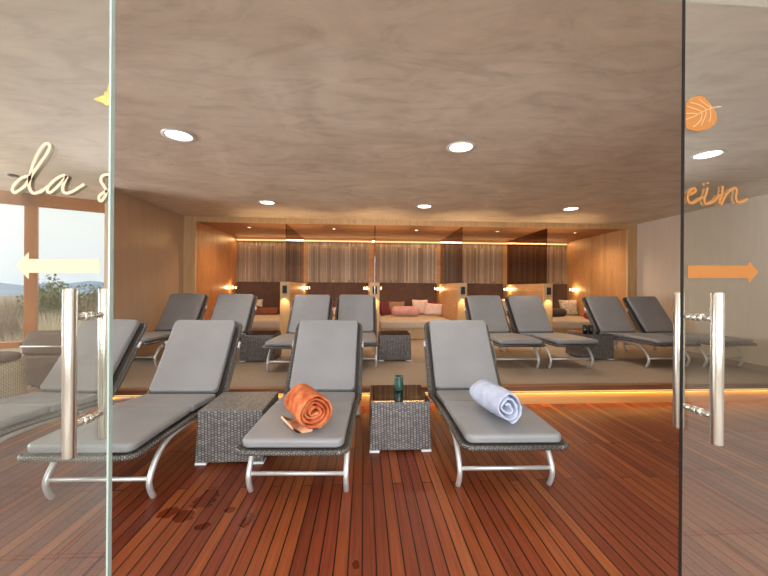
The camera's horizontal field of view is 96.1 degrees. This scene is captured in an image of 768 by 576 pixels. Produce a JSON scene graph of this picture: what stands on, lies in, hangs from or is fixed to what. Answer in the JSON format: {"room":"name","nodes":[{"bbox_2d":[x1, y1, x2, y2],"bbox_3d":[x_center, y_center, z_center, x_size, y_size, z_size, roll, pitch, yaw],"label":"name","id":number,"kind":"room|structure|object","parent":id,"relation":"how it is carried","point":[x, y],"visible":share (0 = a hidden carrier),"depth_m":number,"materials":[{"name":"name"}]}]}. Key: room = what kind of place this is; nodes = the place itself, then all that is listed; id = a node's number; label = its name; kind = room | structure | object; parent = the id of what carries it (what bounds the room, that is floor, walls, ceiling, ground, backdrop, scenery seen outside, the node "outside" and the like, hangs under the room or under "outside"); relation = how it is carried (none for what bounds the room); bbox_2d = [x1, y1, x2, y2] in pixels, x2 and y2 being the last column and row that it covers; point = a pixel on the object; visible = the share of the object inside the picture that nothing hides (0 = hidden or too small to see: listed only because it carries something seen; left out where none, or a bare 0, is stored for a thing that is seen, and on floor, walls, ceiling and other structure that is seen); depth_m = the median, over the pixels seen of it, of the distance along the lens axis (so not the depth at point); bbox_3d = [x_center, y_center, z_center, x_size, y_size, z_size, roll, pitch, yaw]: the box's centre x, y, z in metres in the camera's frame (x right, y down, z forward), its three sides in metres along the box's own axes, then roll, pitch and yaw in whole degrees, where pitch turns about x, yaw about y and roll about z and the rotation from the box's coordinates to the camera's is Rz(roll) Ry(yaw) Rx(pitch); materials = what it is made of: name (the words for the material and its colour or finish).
{"room":"spa","nodes":[
{"label":"spa","id":0,"kind":"room"},
{"bbox_2d":[104,189,183,355],"bbox_3d":[-3.794,-0.171,5.626,0.070,2.389,1.950,0,0,-3],"label":"wall","id":1,"kind":"structure","parent":0,"point":[148,237],"depth_m":5.39,"materials":[{"name":"wood"}]},
{"bbox_2d":[0,347,22,358],"bbox_3d":[-5.842,1.030,4.684,4.647,0.360,0.121,0,0,-32],"label":"windowsill","id":2,"kind":"structure","parent":1,"relation":"in","point":[19,349],"depth_m":4.94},
{"bbox_2d":[0,190,38,348],"bbox_3d":[-5.721,-0.264,4.724,1.440,2.230,0.130,0,0,-32],"label":"window","id":3,"kind":"structure","parent":2,"relation":"attached to","point":[31,213],"depth_m":5.00,"materials":[{"name":"brown wood"}]},
{"bbox_2d":[20,193,104,345],"bbox_3d":[-4.543,-0.256,5.450,1.687,2.230,0.130,0,0,-32],"label":"window","id":4,"kind":"structure","parent":2,"relation":"attached to","point":[44,201],"depth_m":5.20,"materials":[{"name":"brown wood"}]},
{"bbox_2d":[196,222,236,319],"bbox_3d":[-3.902,-0.026,7.653,0.490,2.500,2.110,0,0,-3],"label":"wall","id":5,"kind":"structure","parent":0,"point":[216,272],"depth_m":7.40,"materials":[{"name":"brown wood"}]},
{"bbox_2d":[183,221,196,293],"bbox_3d":[-3.704,-0.120,6.583,0.220,2.290,0.050,0,0,-3],"label":"trim","id":6,"kind":"structure","parent":5,"relation":"attached to","point":[190,227],"depth_m":6.56,"materials":[{"name":"brown wood"}]},
{"bbox_2d":[0,0,767,223],"bbox_3d":[-1.285,-1.409,3.922,13.893,0.120,5.640,0,0,-3],"label":"ceiling","id":7,"kind":"structure","parent":0,"point":[319,109],"depth_m":2.51,"materials":[{"name":"paint"}]},
{"bbox_2d":[161,129,195,141],"bbox_3d":[-1.815,-1.346,3.050,0.270,0.011,0.270,0,0,-3],"label":"recessed light","id":8,"kind":"object","parent":7,"relation":"in","point":[172,134],"visible":1,"depth_m":3.05,"materials":[{"name":"white"}]},
{"bbox_2d":[165,131,191,139],"bbox_3d":[-1.815,-1.348,3.050,0.208,0.001,0.208,0,0,-3],"label":"diffuser","id":9,"kind":"object","parent":8,"relation":"attached to","point":[173,134],"depth_m":3.05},
{"bbox_2d":[446,141,475,152],"bbox_3d":[0.728,-1.329,3.262,0.270,0.011,0.270,0,0,-3],"label":"recessed light","id":10,"kind":"object","parent":7,"relation":"in","point":[462,146],"visible":1,"depth_m":3.26,"materials":[{"name":"white"}]},
{"bbox_2d":[450,143,471,151],"bbox_3d":[0.728,-1.331,3.262,0.208,0.001,0.208,0,0,-3],"label":"diffuser","id":11,"kind":"object","parent":10,"relation":"attached to","point":[459,147],"depth_m":3.27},
{"bbox_2d":[689,149,726,159],"bbox_3d":[3.189,-1.312,3.399,0.270,0.011,0.270,0,0,-3],"label":"recessed light","id":12,"kind":"object","parent":7,"relation":"in","point":[708,154],"visible":1,"depth_m":3.40,"materials":[{"name":"white"}]},
{"bbox_2d":[694,151,721,158],"bbox_3d":[3.189,-1.314,3.399,0.208,0.001,0.208,0,0,-3],"label":"diffuser","id":13,"kind":"object","parent":12,"relation":"attached to","point":[713,153],"depth_m":3.40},
{"bbox_2d":[0,401,767,575],"bbox_3d":[-1.259,1.302,2.392,13.780,0.120,2.580,0,0,-3],"label":"floor","id":14,"kind":"structure","parent":0,"point":[610,507],"depth_m":1.94,"materials":[{"name":"wood"}]},
{"bbox_2d":[0,351,26,398],"bbox_3d":[-3.585,0.912,2.999,0.670,0.627,0.670,0,0,-3],"label":"stool","id":15,"kind":"object","parent":14,"relation":"on","point":[13,380],"visible":0.77,"depth_m":3.04,"materials":[{"name":"white wicker"}]},
{"bbox_2d":[0,319,146,442],"bbox_3d":[-2.654,0.766,2.600,0.685,0.939,1.543,0,0,5],"label":"sun lounger","id":16,"kind":"object","parent":14,"relation":"on","point":[19,414],"visible":0.73,"depth_m":2.92,"materials":[{"name":"fabric"}]},
{"bbox_2d":[0,404,47,428],"bbox_3d":[-2.690,0.858,2.177,0.580,0.062,0.631,0,0,5],"label":"cushion","id":17,"kind":"object","parent":16,"relation":"on","point":[11,415],"depth_m":2.34,"materials":[{"name":"fabric"}]},
{"bbox_2d":[0,392,97,411],"bbox_3d":[-2.648,0.879,2.680,0.575,0.076,0.371,0,0,5],"label":"seat cushion","id":18,"kind":"object","parent":16,"relation":"on","point":[52,400],"depth_m":2.66,"materials":[{"name":"fabric"}]},
{"bbox_2d":[40,319,139,393],"bbox_3d":[-2.612,0.589,3.094,0.562,0.585,0.443,0,0,5],"label":"cushion","id":19,"kind":"object","parent":16,"relation":"on","point":[126,332],"depth_m":3.07,"materials":[{"name":"fabric"}]},
{"bbox_2d":[17,320,241,499],"bbox_3d":[-1.673,0.772,2.594,0.685,0.939,1.543,0,0,-2],"label":"sun lounger","id":20,"kind":"object","parent":14,"relation":"on","point":[197,363],"visible":0.85,"depth_m":2.51,"materials":[{"name":"fabric"}]},
{"bbox_2d":[27,406,189,452],"bbox_3d":[-1.660,0.865,2.169,0.580,0.062,0.631,0,0,-2],"label":"cushion","id":21,"kind":"object","parent":20,"relation":"on","point":[134,428],"depth_m":2.03,"materials":[{"name":"fabric"}]},
{"bbox_2d":[114,394,214,411],"bbox_3d":[-1.676,0.886,2.674,0.575,0.076,0.371,0,0,-2],"label":"seat cushion","id":22,"kind":"object","parent":20,"relation":"on","point":[196,402],"depth_m":2.63,"materials":[{"name":"fabric"}]},
{"bbox_2d":[149,320,235,393],"bbox_3d":[-1.687,0.595,3.089,0.562,0.585,0.443,0,0,-2],"label":"cushion","id":23,"kind":"object","parent":20,"relation":"on","point":[196,358],"depth_m":3.04,"materials":[{"name":"fabric"}]},
{"bbox_2d":[195,392,278,464],"bbox_3d":[-1.100,1.054,2.662,0.472,0.375,0.472,0,0,-3],"label":"side table","id":24,"kind":"object","parent":14,"relation":"on","point":[223,423],"visible":0.86,"depth_m":2.43,"materials":[{"name":"wicker"}]},
{"bbox_2d":[235,320,363,492],"bbox_3d":[-0.528,0.780,2.675,0.685,0.939,1.543,0,0,-1],"label":"sun lounger","id":25,"kind":"object","parent":14,"relation":"on","point":[327,355],"visible":0.88,"depth_m":2.83,"materials":[{"name":"fabric"}]},
{"bbox_2d":[243,403,351,447],"bbox_3d":[-0.522,0.873,2.249,0.580,0.062,0.631,0,0,-1],"label":"cushion","id":26,"kind":"object","parent":25,"relation":"on","point":[270,431],"depth_m":2.02,"materials":[{"name":"fabric"}]},
{"bbox_2d":[281,383,332,432],"bbox_3d":[-0.473,0.730,2.116,0.243,0.231,0.294,0,0,-33],"label":"towel","id":27,"kind":"object","parent":25,"relation":"on","point":[310,409],"visible":1,"depth_m":2.03,"materials":[{"name":"fabric"}]},
{"bbox_2d":[275,392,354,406],"bbox_3d":[-0.530,0.893,2.755,0.575,0.076,0.371,0,0,-1],"label":"seat cushion","id":28,"kind":"object","parent":25,"relation":"on","point":[334,397],"depth_m":2.73,"materials":[{"name":"fabric"}]},
{"bbox_2d":[290,320,357,391],"bbox_3d":[-0.535,0.603,3.170,0.562,0.585,0.443,0,0,-1],"label":"cushion","id":29,"kind":"object","parent":25,"relation":"on","point":[325,356],"depth_m":3.13,"materials":[{"name":"fabric"}]},
{"bbox_2d":[26,339,767,409],"bbox_3d":[-1.377,1.139,6.202,13.180,0.204,5.300,0,0,-3],"label":"platform","id":30,"kind":"object","parent":14,"relation":"on","point":[625,378],"visible":0.31,"depth_m":4.12,"materials":[{"name":"carpet"}]},
{"bbox_2d":[20,330,61,386],"bbox_3d":[-3.422,0.736,3.845,0.581,0.580,0.669,0,0,-3],"label":"side table","id":31,"kind":"object","parent":30,"relation":"on","point":[41,349],"visible":0.39,"depth_m":3.52,"materials":[{"name":"grey"}]},
{"bbox_2d":[135,293,208,366],"bbox_3d":[-3.268,0.561,5.076,0.685,0.939,1.543,0,0,-1],"label":"sun lounger","id":32,"kind":"object","parent":30,"relation":"on","point":[179,306],"visible":0.49,"depth_m":5.52,"materials":[{"name":"fabric"}]},
{"bbox_2d":[140,332,170,341],"bbox_3d":[-3.263,0.654,4.651,0.580,0.062,0.631,0,0,-1],"label":"cushion","id":33,"kind":"object","parent":32,"relation":"on","point":[148,336],"depth_m":4.58,"materials":[{"name":"fabric"}]},
{"bbox_2d":[156,293,204,330],"bbox_3d":[-3.274,0.384,5.571,0.562,0.585,0.443,0,0,-1],"label":"cushion","id":34,"kind":"object","parent":32,"relation":"on","point":[179,306],"depth_m":5.57,"materials":[{"name":"fabric"}]},
{"bbox_2d":[161,294,257,347],"bbox_3d":[-2.376,0.568,4.887,0.685,0.939,1.543,0,0,-1],"label":"sun lounger","id":35,"kind":"object","parent":30,"relation":"on","point":[241,308],"visible":0.32,"depth_m":5.40,"materials":[{"name":"fabric"}]},
{"bbox_2d":[211,294,253,332],"bbox_3d":[-2.382,0.390,5.382,0.562,0.585,0.443,0,0,-1],"label":"cushion","id":36,"kind":"object","parent":35,"relation":"on","point":[239,308],"depth_m":5.40,"materials":[{"name":"fabric"}]},
{"bbox_2d":[209,314,279,330],"bbox_3d":[-2.880,0.838,7.767,1.567,0.385,1.820,0,0,-3],"label":"bed","id":37,"kind":"object","parent":30,"relation":"on","point":[262,322],"visible":0.1,"depth_m":6.92,"materials":[{"name":"beige fabric"}]},
{"bbox_2d":[255,307,279,313],"bbox_3d":[-2.957,0.560,8.479,0.764,0.150,0.370,0,0,-3],"label":"cushion","id":38,"kind":"object","parent":37,"relation":"on","point":[260,310],"visible":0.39,"depth_m":8.31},
{"bbox_2d":[239,331,281,361],"bbox_3d":[-1.801,0.845,5.075,0.472,0.384,0.472,0,0,-3],"label":"side table","id":39,"kind":"object","parent":30,"relation":"on","point":[251,349],"visible":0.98,"depth_m":4.85,"materials":[{"name":"grey"}]},
{"bbox_2d":[280,282,306,334],"bbox_3d":[-1.992,0.457,7.738,0.190,1.160,2.020,0,0,-3],"label":"wall","id":40,"kind":"structure","parent":30,"relation":"on","point":[293,288],"depth_m":6.73,"materials":[{"name":"brown wood"}]},
{"bbox_2d":[285,224,303,282],"bbox_3d":[-1.986,-0.694,7.763,0.016,1.130,1.950,0,0,-3],"label":"glass screen","id":41,"kind":"object","parent":40,"relation":"on","point":[294,263],"visible":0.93,"depth_m":7.57,"materials":[{"name":"glass"}]},
{"bbox_2d":[262,295,333,371],"bbox_3d":[-1.147,0.576,4.867,0.685,0.939,1.543,0,0,0],"label":"sun lounger","id":42,"kind":"object","parent":30,"relation":"on","point":[304,307],"visible":0.51,"depth_m":5.33,"materials":[{"name":"fabric"}]},
{"bbox_2d":[265,335,294,345],"bbox_3d":[-1.145,0.669,4.442,0.580,0.062,0.631,0,0,0],"label":"cushion","id":43,"kind":"object","parent":42,"relation":"on","point":[281,340],"depth_m":4.15,"materials":[{"name":"fabric"}]},
{"bbox_2d":[289,295,329,333],"bbox_3d":[-1.148,0.399,5.362,0.562,0.585,0.443,0,0,0],"label":"cushion","id":44,"kind":"object","parent":42,"relation":"on","point":[304,307],"depth_m":5.38,"materials":[{"name":"fabric"}]},
{"bbox_2d":[335,295,378,367],"bbox_3d":[-0.426,0.581,5.070,0.685,0.939,1.543,0,0,-3],"label":"sun lounger","id":45,"kind":"object","parent":30,"relation":"on","point":[362,309],"visible":0.59,"depth_m":5.54,"materials":[{"name":"fabric"}]},
{"bbox_2d":[338,295,373,331],"bbox_3d":[-0.454,0.403,5.564,0.562,0.585,0.443,0,0,-3],"label":"cushion","id":46,"kind":"object","parent":45,"relation":"on","point":[359,308],"depth_m":5.57,"materials":[{"name":"fabric"}]},
{"bbox_2d":[362,333,375,343],"bbox_3d":[-0.403,0.674,4.646,0.580,0.062,0.631,0,0,-3],"label":"cushion","id":47,"kind":"object","parent":45,"relation":"on","point":[368,338],"depth_m":4.43,"materials":[{"name":"fabric"}]},
{"bbox_2d":[369,282,379,338],"bbox_3d":[-0.245,0.468,7.839,0.190,1.160,2.020,0,0,-3],"label":"wall","id":48,"kind":"structure","parent":30,"relation":"on","point":[371,284],"depth_m":6.83,"materials":[{"name":"brown wood"}]},
{"bbox_2d":[372,227,374,281],"bbox_3d":[-0.238,-0.682,7.864,0.016,1.130,1.950,0,0,-3],"label":"glass screen","id":49,"kind":"object","parent":48,"relation":"on","point":[373,238],"visible":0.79,"depth_m":7.57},
{"bbox_2d":[377,330,410,360],"bbox_3d":[0.146,0.859,5.187,0.472,0.384,0.472,0,0,-3],"label":"side table","id":50,"kind":"object","parent":30,"relation":"on","point":[393,344],"visible":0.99,"depth_m":4.96,"materials":[{"name":"grey"}]},
{"bbox_2d":[379,314,448,338],"bbox_3d":[0.629,0.862,7.970,1.567,0.385,1.820,0,0,-3],"label":"bed","id":51,"kind":"object","parent":30,"relation":"on","point":[414,325],"visible":0.38,"depth_m":7.15,"materials":[{"name":"beige fabric"}]},
{"bbox_2d":[391,306,419,315],"bbox_3d":[0.502,0.543,8.093,0.660,0.235,0.235,0,0,-3],"label":"bolster","id":52,"kind":"object","parent":51,"relation":"on","point":[396,310],"visible":1,"depth_m":8.00,"materials":[{"name":"pink fabric"}]},
{"bbox_2d":[424,303,441,315],"bbox_3d":[1.199,0.518,8.319,0.467,0.317,0.160,0,0,2],"label":"pillow","id":53,"kind":"object","parent":51,"relation":"on","point":[430,309],"visible":1,"depth_m":8.27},
{"bbox_2d":[437,283,466,319],"bbox_3d":[1.517,0.480,7.941,0.190,1.160,2.020,0,0,-3],"label":"wall","id":54,"kind":"structure","parent":30,"relation":"on","point":[449,295],"depth_m":7.34,"materials":[{"name":"brown wood"}]},
{"bbox_2d":[440,227,462,283],"bbox_3d":[1.524,-0.670,7.966,0.016,1.130,1.950,0,0,-3],"label":"glass screen","id":55,"kind":"object","parent":54,"relation":"on","point":[451,245],"visible":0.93,"depth_m":7.79,"materials":[{"name":"glass"}]},
{"bbox_2d":[464,295,545,367],"bbox_3d":[1.714,0.595,5.123,0.685,0.939,1.543,0,0,-3],"label":"sun lounger","id":56,"kind":"object","parent":30,"relation":"on","point":[489,309],"visible":0.75,"depth_m":5.50,"materials":[{"name":"fabric"}]},
{"bbox_2d":[467,295,508,332],"bbox_3d":[1.687,0.418,5.618,0.562,0.585,0.443,0,0,-3],"label":"cushion","id":57,"kind":"object","parent":56,"relation":"on","point":[489,309],"depth_m":5.61,"materials":[{"name":"fabric"}]},
{"bbox_2d":[490,334,542,343],"bbox_3d":[1.738,0.688,4.699,0.580,0.062,0.631,0,0,-3],"label":"cushion","id":58,"kind":"object","parent":56,"relation":"on","point":[495,338],"depth_m":4.46,"materials":[{"name":"fabric"}]},
{"bbox_2d":[503,284,552,326],"bbox_3d":[3.284,0.492,8.043,0.190,1.160,2.020,0,0,-3],"label":"wall","id":59,"kind":"structure","parent":30,"relation":"on","point":[540,290],"depth_m":7.36,"materials":[{"name":"brown wood"}]},
{"bbox_2d":[507,229,546,283],"bbox_3d":[3.291,-0.658,8.068,0.016,1.130,1.950,0,0,-3],"label":"glass screen","id":60,"kind":"object","parent":59,"relation":"on","point":[527,254],"visible":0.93,"depth_m":7.87,"materials":[{"name":"glass"}]},
{"bbox_2d":[505,296,601,367],"bbox_3d":[2.436,0.600,5.164,0.685,0.939,1.543,0,0,-5],"label":"sun lounger","id":61,"kind":"object","parent":30,"relation":"on","point":[527,315],"visible":0.83,"depth_m":5.50,"materials":[{"name":"fabric"}]},
{"bbox_2d":[508,296,552,332],"bbox_3d":[2.392,0.423,5.658,0.562,0.585,0.443,0,0,-5],"label":"cushion","id":62,"kind":"object","parent":61,"relation":"on","point":[528,314],"depth_m":5.62,"materials":[{"name":"fabric"}]},
{"bbox_2d":[520,333,564,336],"bbox_3d":[2.428,0.714,5.244,0.575,0.076,0.371,0,0,-5],"label":"seat cushion","id":63,"kind":"object","parent":61,"relation":"on","point":[528,334],"depth_m":5.17,"materials":[{"name":"fabric"}]},
{"bbox_2d":[533,334,597,343],"bbox_3d":[2.475,0.693,4.741,0.580,0.062,0.631,0,0,-5],"label":"cushion","id":64,"kind":"object","parent":61,"relation":"on","point":[549,338],"depth_m":4.54,"materials":[{"name":"fabric"}]},
{"bbox_2d":[552,315,590,333],"bbox_3d":[4.141,0.886,8.172,1.532,0.385,1.820,0,0,-3],"label":"bed","id":65,"kind":"object","parent":30,"relation":"on","point":[562,324],"visible":0.25,"depth_m":7.28,"materials":[{"name":"beige fabric"}]},
{"bbox_2d":[559,300,577,314],"bbox_3d":[4.639,0.493,8.681,0.460,0.388,0.192,0,0,0],"label":"pillow","id":66,"kind":"object","parent":65,"relation":"on","point":[570,306],"visible":0.86,"depth_m":8.62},
{"bbox_2d":[565,330,613,359],"bbox_3d":[3.190,0.879,5.373,0.472,0.384,0.472,0,0,-3],"label":"side table","id":67,"kind":"object","parent":30,"relation":"on","point":[606,351],"visible":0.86,"depth_m":5.15,"materials":[{"name":"grey"}]},
{"bbox_2d":[582,296,700,367],"bbox_3d":[3.791,0.610,5.243,0.685,0.939,1.543,0,0,-5],"label":"sun lounger","id":68,"kind":"object","parent":30,"relation":"on","point":[607,314],"visible":0.85,"depth_m":5.58,"materials":[{"name":"fabric"}]},
{"bbox_2d":[586,296,634,332],"bbox_3d":[3.750,0.432,5.736,0.562,0.585,0.443,0,0,-5],"label":"cushion","id":69,"kind":"object","parent":68,"relation":"on","point":[607,314],"depth_m":5.70,"materials":[{"name":"fabric"}]},
{"bbox_2d":[610,333,651,336],"bbox_3d":[3.783,0.723,5.323,0.575,0.076,0.371,0,0,-5],"label":"seat cushion","id":70,"kind":"object","parent":68,"relation":"on","point":[614,334],"depth_m":5.22,"materials":[{"name":"fabric"}]},
{"bbox_2d":[623,334,696,343],"bbox_3d":[3.826,0.703,4.819,0.580,0.062,0.631,0,0,-5],"label":"cushion","id":71,"kind":"object","parent":68,"relation":"on","point":[647,338],"depth_m":4.69,"materials":[{"name":"fabric"}]},
{"bbox_2d":[622,296,756,367],"bbox_3d":[4.547,0.615,5.283,0.685,0.939,1.543,0,0,-9],"label":"sun lounger","id":72,"kind":"object","parent":30,"relation":"on","point":[647,314],"visible":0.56,"depth_m":5.65,"materials":[{"name":"fabric"}]},
{"bbox_2d":[626,296,672,332],"bbox_3d":[4.472,0.437,5.773,0.562,0.585,0.443,0,0,-9],"label":"cushion","id":73,"kind":"object","parent":72,"relation":"on","point":[647,311],"depth_m":5.74,"materials":[{"name":"fabric"}]},
{"bbox_2d":[685,334,752,343],"bbox_3d":[4.611,0.708,4.863,0.580,0.062,0.631,0,0,-9],"label":"cushion","id":74,"kind":"object","parent":72,"relation":"on","point":[705,338],"depth_m":4.66,"materials":[{"name":"fabric"}]},
{"bbox_2d":[369,385,430,452],"bbox_3d":[0.114,1.058,2.862,0.472,0.384,0.472,0,0,-3],"label":"side table","id":75,"kind":"object","parent":14,"relation":"on","point":[398,420],"visible":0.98,"depth_m":2.63,"materials":[{"name":"wicker"}]},
{"bbox_2d":[423,320,568,486],"bbox_3d":[0.747,0.789,2.753,0.685,0.939,1.543,0,0,-2],"label":"sun lounger","id":76,"kind":"object","parent":14,"relation":"on","point":[459,354],"visible":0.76,"depth_m":2.65,"materials":[{"name":"fabric"}]},
{"bbox_2d":[436,390,474,406],"bbox_3d":[0.744,0.902,2.834,0.575,0.076,0.371,0,0,-2],"label":"seat cushion","id":77,"kind":"object","parent":76,"relation":"on","point":[442,396],"depth_m":2.80,"materials":[{"name":"fabric"}]},
{"bbox_2d":[429,320,498,389],"bbox_3d":[0.733,0.611,3.249,0.562,0.585,0.443,0,0,-2],"label":"cushion","id":78,"kind":"object","parent":76,"relation":"on","point":[460,351],"depth_m":3.21,"materials":[{"name":"fabric"}]},
{"bbox_2d":[469,379,521,423],"bbox_3d":[0.746,0.748,2.320,0.192,0.210,0.393,0,0,-12],"label":"towel","id":79,"kind":"object","parent":76,"relation":"on","point":[496,399],"visible":1,"depth_m":2.19,"materials":[{"name":"fabric"}]},
{"bbox_2d":[445,401,560,442],"bbox_3d":[0.760,0.882,2.329,0.580,0.062,0.631,0,0,-2],"label":"cushion","id":80,"kind":"object","parent":76,"relation":"on","point":[473,423],"depth_m":2.13,"materials":[{"name":"fabric"}]},
{"bbox_2d":[237,238,565,300],"bbox_3d":[0.521,-0.046,9.040,9.480,2.600,0.150,0,0,-3],"label":"wall","id":81,"kind":"structure","parent":0,"point":[305,242],"depth_m":8.93,"materials":[{"name":"brown wood"}]},
{"bbox_2d":[236,282,279,313],"bbox_3d":[-2.933,0.438,8.727,1.555,1.183,0.073,0,0,-3],"label":"headboard","id":82,"kind":"object","parent":81,"relation":"attached to","point":[269,292],"visible":0.26,"depth_m":8.69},
{"bbox_2d":[237,241,285,281],"bbox_3d":[-2.926,-0.670,8.750,1.569,1.030,0.028,0,0,-3],"label":"panel","id":83,"kind":"object","parent":81,"relation":"attached to","point":[257,261],"visible":0.64,"depth_m":8.72,"materials":[{"name":"brown fabric"}]},
{"bbox_2d":[307,282,367,300],"bbox_3d":[-1.178,0.450,8.829,1.540,1.183,0.073,0,0,-3],"label":"headboard","id":84,"kind":"object","parent":81,"relation":"attached to","point":[333,289],"visible":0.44,"depth_m":8.79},
{"bbox_2d":[307,242,368,282],"bbox_3d":[-1.172,-0.658,8.851,1.554,1.030,0.028,0,0,-3],"label":"panel","id":85,"kind":"object","parent":81,"relation":"attached to","point":[348,262],"visible":1,"depth_m":8.84,"materials":[{"name":"brown fabric"}]},
{"bbox_2d":[236,239,566,244],"bbox_3d":[0.579,-1.189,8.943,8.590,0.025,0.050,0,0,-3],"label":"trim","id":86,"kind":"structure","parent":81,"relation":"attached to","point":[236,239],"depth_m":8.88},
{"bbox_2d":[376,243,436,282],"bbox_3d":[0.583,-0.646,8.952,1.569,1.030,0.028,0,0,-3],"label":"panel","id":87,"kind":"object","parent":81,"relation":"attached to","point":[395,262],"visible":0.86,"depth_m":8.94,"materials":[{"name":"brown fabric"}]},
{"bbox_2d":[379,283,435,313],"bbox_3d":[0.576,0.461,8.930,1.555,1.183,0.073,0,0,-3],"label":"headboard","id":88,"kind":"object","parent":81,"relation":"attached to","point":[393,292],"visible":0.26,"depth_m":8.89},
{"bbox_2d":[462,244,502,283],"bbox_3d":[2.347,-0.634,9.054,1.574,1.030,0.028,0,0,-3],"label":"panel","id":89,"kind":"object","parent":81,"relation":"attached to","point":[481,263],"visible":0.64,"depth_m":9.05,"materials":[{"name":"brown fabric"}]},
{"bbox_2d":[467,283,502,298],"bbox_3d":[2.341,0.473,9.031,1.560,1.183,0.073,0,0,-3],"label":"headboard","id":90,"kind":"object","parent":81,"relation":"attached to","point":[472,288],"visible":0.24,"depth_m":9.01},
{"bbox_2d":[547,245,566,283],"bbox_3d":[4.094,-0.622,9.155,1.534,1.030,0.028,0,0,-3],"label":"curtain","id":91,"kind":"object","parent":81,"relation":"attached to","point":[556,254],"visible":0.36,"depth_m":9.17,"materials":[{"name":"brown fabric"}]},
{"bbox_2d":[552,284,566,307],"bbox_3d":[4.088,0.485,9.132,1.520,1.183,0.073,0,0,-3],"label":"headboard","id":92,"kind":"object","parent":81,"relation":"attached to","point":[559,290],"visible":0.2,"depth_m":9.13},
{"bbox_2d":[199,222,623,241],"bbox_3d":[0.651,-1.296,7.965,9.560,0.100,2.210,0,0,-3],"label":"ceiling","id":93,"kind":"structure","parent":0,"point":[239,230],"depth_m":7.65,"materials":[{"name":"wood"}]},
{"bbox_2d":[566,229,625,316],"bbox_3d":[5.118,0.035,8.174,0.400,2.500,2.109,0,0,-3],"label":"wall","id":94,"kind":"structure","parent":0,"point":[596,265],"depth_m":7.98,"materials":[{"name":"brown wood"}]},
{"bbox_2d":[625,229,636,332],"bbox_3d":[5.081,-0.060,7.089,0.200,2.290,0.050,0,0,-3],"label":"trim","id":95,"kind":"structure","parent":94,"relation":"attached to","point":[631,234],"depth_m":7.06,"materials":[{"name":"brown wood"}]},
{"bbox_2d":[637,194,767,365],"bbox_3d":[5.441,-0.008,4.310,0.200,2.590,5.640,0,0,-3],"label":"wall","id":96,"kind":"structure","parent":0,"point":[729,233],"depth_m":5.46,"materials":[{"name":"paint"}]},
{"bbox_2d":[184,216,636,228],"bbox_3d":[0.691,-1.285,6.836,9.010,0.100,0.050,0,0,-3],"label":"trim","id":97,"kind":"structure","parent":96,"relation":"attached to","point":[186,218],"depth_m":6.80,"materials":[{"name":"brown wood"}]},
{"bbox_2d":[656,0,767,6],"bbox_3d":[-1.180,-0.053,1.194,13.780,2.590,0.140,0,0,-3],"label":"wall","id":98,"kind":"structure","parent":0,"point":[762,3],"depth_m":1.40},
{"bbox_2d":[11,0,114,575],"bbox_3d":[-1.407,-0.065,1.024,1.100,2.590,0.172,0,0,-8],"label":"door","id":99,"kind":"structure","parent":98,"relation":"in","point":[70,316],"depth_m":1.08,"materials":[{"name":"clear glass"}]},
{"bbox_2d":[672,0,757,575],"bbox_3d":[1.634,-0.044,1.237,1.196,2.590,0.173,0,0,-3],"label":"door","id":100,"kind":"structure","parent":98,"relation":"in","point":[698,114],"depth_m":1.20,"materials":[{"name":"clear glass"}]},
{"label":"outside","id":101,"kind":"structure","parent":0,"visible":0},
{"bbox_2d":[0,294,89,303],"bbox_3d":[-50.317,2.408,47.183,85.000,0.200,140.000,0,0,-3],"label":"ground","id":102,"kind":"structure","parent":101,"point":[85,294],"depth_m":69.99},
{"bbox_2d":[0,300,23,341],"bbox_3d":[-10.775,1.404,9.510,1.880,2.346,1.900,0,0,-3],"label":"clump","id":103,"kind":"object","parent":102,"relation":"on","point":[5,324],"visible":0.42,"depth_m":9.61,"materials":[{"name":"plant"}]},
{"bbox_2d":[0,294,23,329],"bbox_3d":[-14.329,1.328,13.504,1.922,2.450,2.128,0,0,-3],"label":"clump","id":104,"kind":"object","parent":102,"relation":"on","point":[8,303],"visible":0.06,"depth_m":13.32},
{"bbox_2d":[8,310,61,340],"bbox_3d":[-10.078,1.583,10.223,1.801,1.996,1.750,0,0,-3],"label":"clump","id":105,"kind":"object","parent":102,"relation":"on","point":[59,310],"visible":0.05,"depth_m":10.04,"materials":[{"name":"plant"}]},
{"bbox_2d":[15,273,85,324],"bbox_3d":[-12.546,1.009,13.008,1.992,3.118,1.950,0,0,-3],"label":"shrub","id":106,"kind":"object","parent":102,"relation":"on","point":[55,301],"visible":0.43,"depth_m":12.74,"materials":[{"name":"plant"}]},
{"bbox_2d":[19,309,92,329],"bbox_3d":[-7.802,1.522,8.376,1.435,2.150,1.539,0,0,34],"label":"clump","id":107,"kind":"object","parent":102,"relation":"on","point":[56,322],"visible":0.02,"depth_m":8.20,"materials":[{"name":"plant"}]},
{"bbox_2d":[78,295,97,322],"bbox_3d":[-12.421,1.367,14.022,2.117,2.397,1.964,0,0,-3],"label":"clump","id":108,"kind":"object","parent":102,"relation":"on","point":[85,299],"visible":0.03,"depth_m":14.13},
{"bbox_2d":[77,284,103,310],"bbox_3d":[-13.480,1.174,16.025,2.672,2.779,2.633,0,0,-3],"label":"shrub","id":109,"kind":"object","parent":102,"relation":"on","point":[94,294],"visible":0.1,"depth_m":15.60,"materials":[{"name":"plant"}]},
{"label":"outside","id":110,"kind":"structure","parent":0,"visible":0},
{"bbox_2d":[0,281,103,289],"bbox_3d":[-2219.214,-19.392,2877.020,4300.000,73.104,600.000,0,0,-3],"label":"hills","id":111,"kind":"structure","parent":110,"point":[3,286],"depth_m":2622.88,"materials":[{"name":"blue"}]},
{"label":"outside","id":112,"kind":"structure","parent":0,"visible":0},
{"bbox_2d":[0,290,97,295],"bbox_3d":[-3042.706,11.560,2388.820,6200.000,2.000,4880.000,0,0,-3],"label":"sea","id":113,"kind":"structure","parent":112,"point":[11,292],"depth_m":1548.70,"materials":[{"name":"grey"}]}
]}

